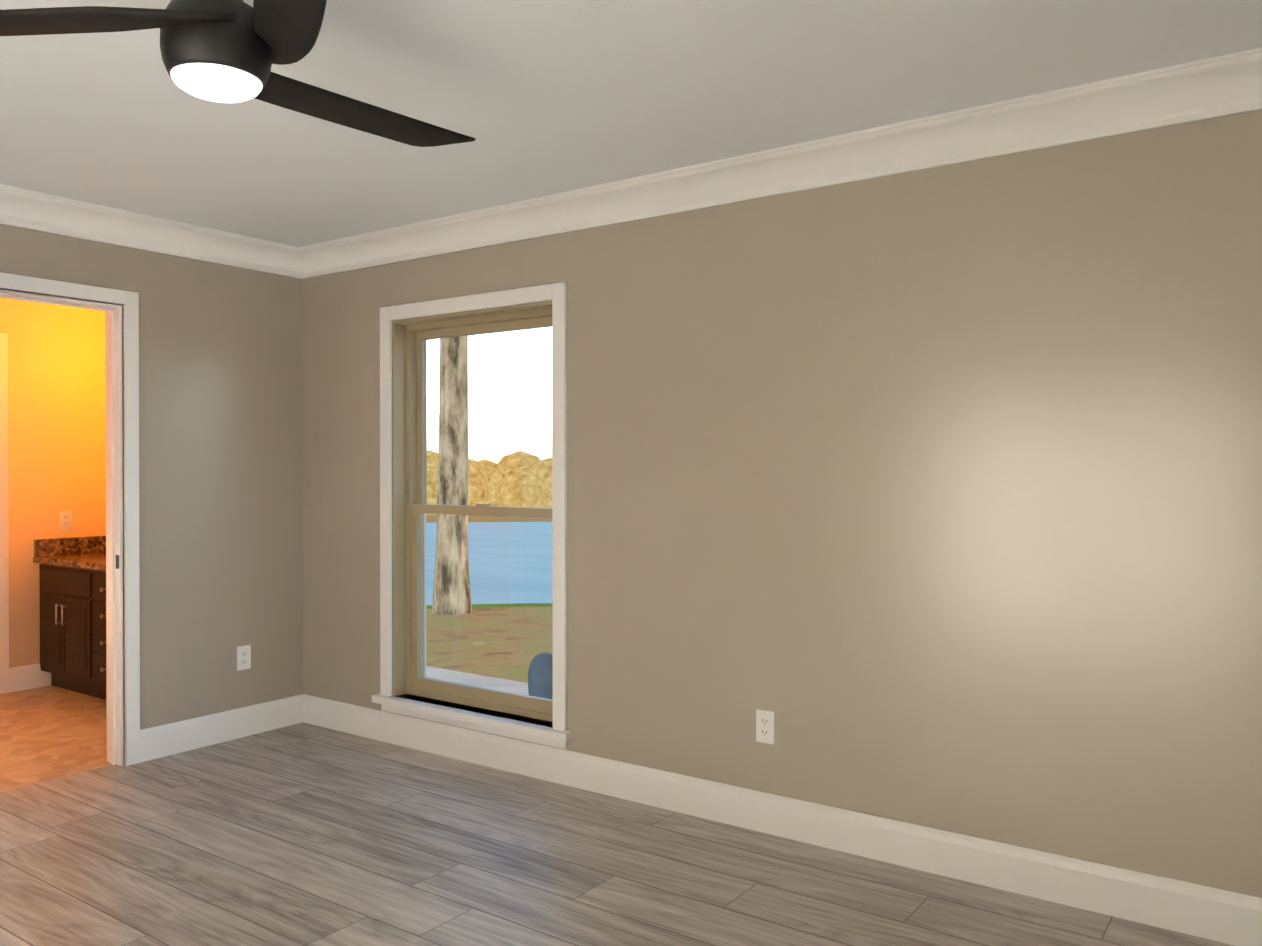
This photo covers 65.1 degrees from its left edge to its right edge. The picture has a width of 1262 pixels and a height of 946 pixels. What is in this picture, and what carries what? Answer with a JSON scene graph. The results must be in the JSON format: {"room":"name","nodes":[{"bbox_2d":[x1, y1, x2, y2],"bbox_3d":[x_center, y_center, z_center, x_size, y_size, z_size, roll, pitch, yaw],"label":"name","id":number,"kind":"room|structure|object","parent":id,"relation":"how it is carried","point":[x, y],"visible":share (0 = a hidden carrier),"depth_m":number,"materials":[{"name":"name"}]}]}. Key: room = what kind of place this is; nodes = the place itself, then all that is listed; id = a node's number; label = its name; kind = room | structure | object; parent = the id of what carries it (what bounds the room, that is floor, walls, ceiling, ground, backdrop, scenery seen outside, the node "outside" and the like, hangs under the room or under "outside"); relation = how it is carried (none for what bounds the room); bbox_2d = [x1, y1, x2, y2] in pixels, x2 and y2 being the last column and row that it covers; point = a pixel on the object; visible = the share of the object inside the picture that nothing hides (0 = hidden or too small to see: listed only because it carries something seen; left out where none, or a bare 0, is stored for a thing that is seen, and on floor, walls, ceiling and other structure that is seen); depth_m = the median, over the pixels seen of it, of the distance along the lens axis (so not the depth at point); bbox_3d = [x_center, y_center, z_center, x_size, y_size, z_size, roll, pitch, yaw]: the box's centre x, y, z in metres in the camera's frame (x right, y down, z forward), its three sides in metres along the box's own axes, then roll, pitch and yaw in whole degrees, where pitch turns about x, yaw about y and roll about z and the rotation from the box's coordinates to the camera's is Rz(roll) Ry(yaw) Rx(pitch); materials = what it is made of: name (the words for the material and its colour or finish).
{"room":"empty bedroom","nodes":[
{"label":"empty bedroom","id":0,"kind":"room"},
{"bbox_2d":[0,297,105,667],"bbox_3d":[-3.933,0.071,5.359,0.120,2.400,2.720,0,0,35],"label":"wall","id":1,"kind":"structure","parent":0,"point":[56,415],"depth_m":5.87,"materials":[{"name":"beige paint"}]},
{"bbox_2d":[9,663,50,692],"bbox_3d":[-3.901,1.202,5.294,0.016,0.140,2.400,0,0,35],"label":"baseboard","id":2,"kind":"structure","parent":1,"relation":"attached to","point":[31,676],"depth_m":5.80,"materials":[{"name":"white wood"}]},
{"bbox_2d":[59,511,71,529],"bbox_3d":[-3.418,0.287,5.976,0.008,0.116,0.072,0,0,35],"label":"electrical outlet","id":3,"kind":"object","parent":1,"relation":"attached to","point":[65,520],"visible":1,"depth_m":5.97,"materials":[{"name":"white plastic"}]},
{"bbox_2d":[34,536,105,555],"bbox_3d":[-3.365,0.442,6.033,0.022,0.100,0.514,0,0,35],"label":"backsplash","id":4,"kind":"structure","parent":1,"relation":"attached to","point":[57,546],"depth_m":5.97,"materials":[{"name":"brown stone"}]},
{"bbox_2d":[0,224,302,765],"bbox_3d":[-2.892,0.082,3.456,0.120,2.400,4.420,0,0,35],"label":"wall","id":5,"kind":"structure","parent":0,"point":[221,459],"depth_m":4.64,"materials":[{"name":"paint"}]},
{"bbox_2d":[0,272,139,765],"bbox_3d":[-2.435,0.243,4.101,0.156,2.070,0.720,0,0,35],"label":"door frame","id":6,"kind":"structure","parent":5,"relation":"attached to","point":[115,519],"depth_m":4.24,"materials":[{"name":"white wood"}]},
{"bbox_2d":[0,184,299,277],"bbox_3d":[-2.836,-1.050,3.349,0.087,0.135,3.900,0,0,35],"label":"crown molding","id":7,"kind":"structure","parent":5,"relation":"attached to","point":[19,207],"depth_m":4.32,"materials":[{"name":"white wood"}]},
{"bbox_2d":[140,695,300,762],"bbox_3d":[-1.928,1.205,4.704,0.016,0.140,0.840,0,0,35],"label":"baseboard","id":8,"kind":"structure","parent":5,"relation":"attached to","point":[160,741],"depth_m":4.66,"materials":[{"name":"white wood"}]},
{"bbox_2d":[237,645,250,670],"bbox_3d":[-1.874,0.894,4.786,0.008,0.116,0.072,0,0,35],"label":"electrical outlet","id":9,"kind":"object","parent":5,"relation":"attached to","point":[243,657],"visible":1,"depth_m":4.78,"materials":[{"name":"white plastic"}]},
{"bbox_2d":[0,685,1233,945],"bbox_3d":[-1.611,1.347,2.616,7.090,0.120,4.520,0,0,35],"label":"floor","id":10,"kind":"structure","parent":0,"point":[302,834],"depth_m":3.22,"materials":[{"name":"grey wood"}]},
{"bbox_2d":[33,560,105,699],"bbox_3d":[-2.781,0.900,5.628,1.446,0.740,0.548,0,0,35],"label":"bathroom vanity","id":11,"kind":"object","parent":10,"relation":"on","point":[72,574],"depth_m":5.61,"materials":[{"name":"brown wood"}]},
{"bbox_2d":[33,552,105,567],"bbox_3d":[-2.771,0.512,5.623,1.466,0.036,0.541,0,0,35],"label":"countertop","id":12,"kind":"structure","parent":11,"relation":"on","point":[86,559],"depth_m":5.71,"materials":[{"name":"brown stone"}]},
{"bbox_2d":[0,0,1261,246],"bbox_3d":[-1.582,-1.173,2.643,7.090,0.120,4.620,0,0,35],"label":"ceiling","id":13,"kind":"structure","parent":0,"point":[538,98],"depth_m":2.87,"materials":[{"name":"paint"}]},
{"bbox_2d":[0,0,475,146],"bbox_3d":[-0.752,-0.938,2.093,1.201,0.341,1.204,0,0,35],"label":"fan","id":14,"kind":"object","parent":13,"relation":"hanging from","point":[225,51],"visible":1,"depth_m":1.95,"materials":[{"name":"black metal"}]},
{"bbox_2d":[302,109,1261,897],"bbox_3d":[0.425,0.081,3.690,5.020,2.400,0.200,0,0,35],"label":"wall","id":15,"kind":"structure","parent":0,"point":[928,497],"depth_m":3.21,"materials":[{"name":"paint"}]},
{"bbox_2d":[424,513,425,676],"bbox_3d":[0.437,0.295,3.813,5.140,3.070,0.012,0,0,35],"label":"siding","id":16,"kind":"object","parent":15,"relation":"attached to","point":[425,581],"depth_m":4.84,"materials":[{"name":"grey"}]},
{"bbox_2d":[372,282,572,748],"bbox_3d":[-0.689,0.174,4.429,1.190,1.915,0.205,0,0,35],"label":"window","id":17,"kind":"structure","parent":15,"relation":"in","point":[411,506],"depth_m":4.56,"materials":[{"name":"beige"}]},
{"bbox_2d":[756,709,774,744],"bbox_3d":[0.479,0.907,3.529,0.072,0.116,0.008,0,0,35],"label":"electrical outlet","id":18,"kind":"object","parent":15,"relation":"attached to","point":[765,726],"visible":1,"depth_m":3.53,"materials":[{"name":"white plastic"}]},
{"bbox_2d":[296,48,1261,278],"bbox_3d":[0.293,-1.051,3.601,4.900,0.135,0.087,0,0,35],"label":"crown molding","id":19,"kind":"structure","parent":15,"relation":"attached to","point":[1228,84],"depth_m":3.29,"materials":[{"name":"white wood"}]},
{"bbox_2d":[301,694,1261,945],"bbox_3d":[0.313,1.211,3.644,4.900,0.140,0.016,0,0,35],"label":"baseboard","id":20,"kind":"structure","parent":15,"relation":"attached to","point":[1217,915],"depth_m":3.33,"materials":[{"name":"white wood"}]},
{"label":"outside","id":21,"kind":"structure","parent":0,"visible":0},
{"bbox_2d":[426,522,551,604],"bbox_3d":[-5.978,7.099,34.871,229.967,0.001,229.967,0,0,35],"label":"lake","id":22,"kind":"structure","parent":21,"point":[476,567],"depth_m":75.77,"materials":[{"name":"blue liquid"}]},
{"bbox_2d":[426,603,552,694],"bbox_3d":[-0.984,4.595,5.486,36.138,5.750,36.138,0,0,35],"label":"ground","id":23,"kind":"structure","parent":21,"point":[471,673],"depth_m":10.39,"materials":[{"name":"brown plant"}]},
{"bbox_2d":[432,336,471,614],"bbox_3d":[-2.235,-2.947,12.747,1.966,9.650,0.971,0,0,35],"label":"trunk","id":24,"kind":"object","parent":23,"relation":"on","point":[448,549],"depth_m":12.44,"materials":[{"name":"grey plant"}]},
{"bbox_2d":[528,652,552,699],"bbox_3d":[-0.654,1.533,7.468,0.250,0.352,0.250,0,0,35],"label":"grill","id":25,"kind":"object","parent":23,"relation":"on","point":[546,683],"depth_m":7.36,"materials":[{"name":"metal"}]},
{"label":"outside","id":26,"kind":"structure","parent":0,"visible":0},
{"bbox_2d":[426,515,551,522],"bbox_3d":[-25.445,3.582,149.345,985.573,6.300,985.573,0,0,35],"label":"shore","id":27,"kind":"structure","parent":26,"point":[478,518],"depth_m":132.67,"materials":[{"name":"beige sand"}]},
{"bbox_2d":[426,450,551,515],"bbox_3d":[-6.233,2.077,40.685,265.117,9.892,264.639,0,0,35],"label":"tree","id":28,"kind":"object","parent":27,"relation":"on","point":[508,480],"depth_m":134.54,"materials":[{"name":"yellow plant"}]}
]}

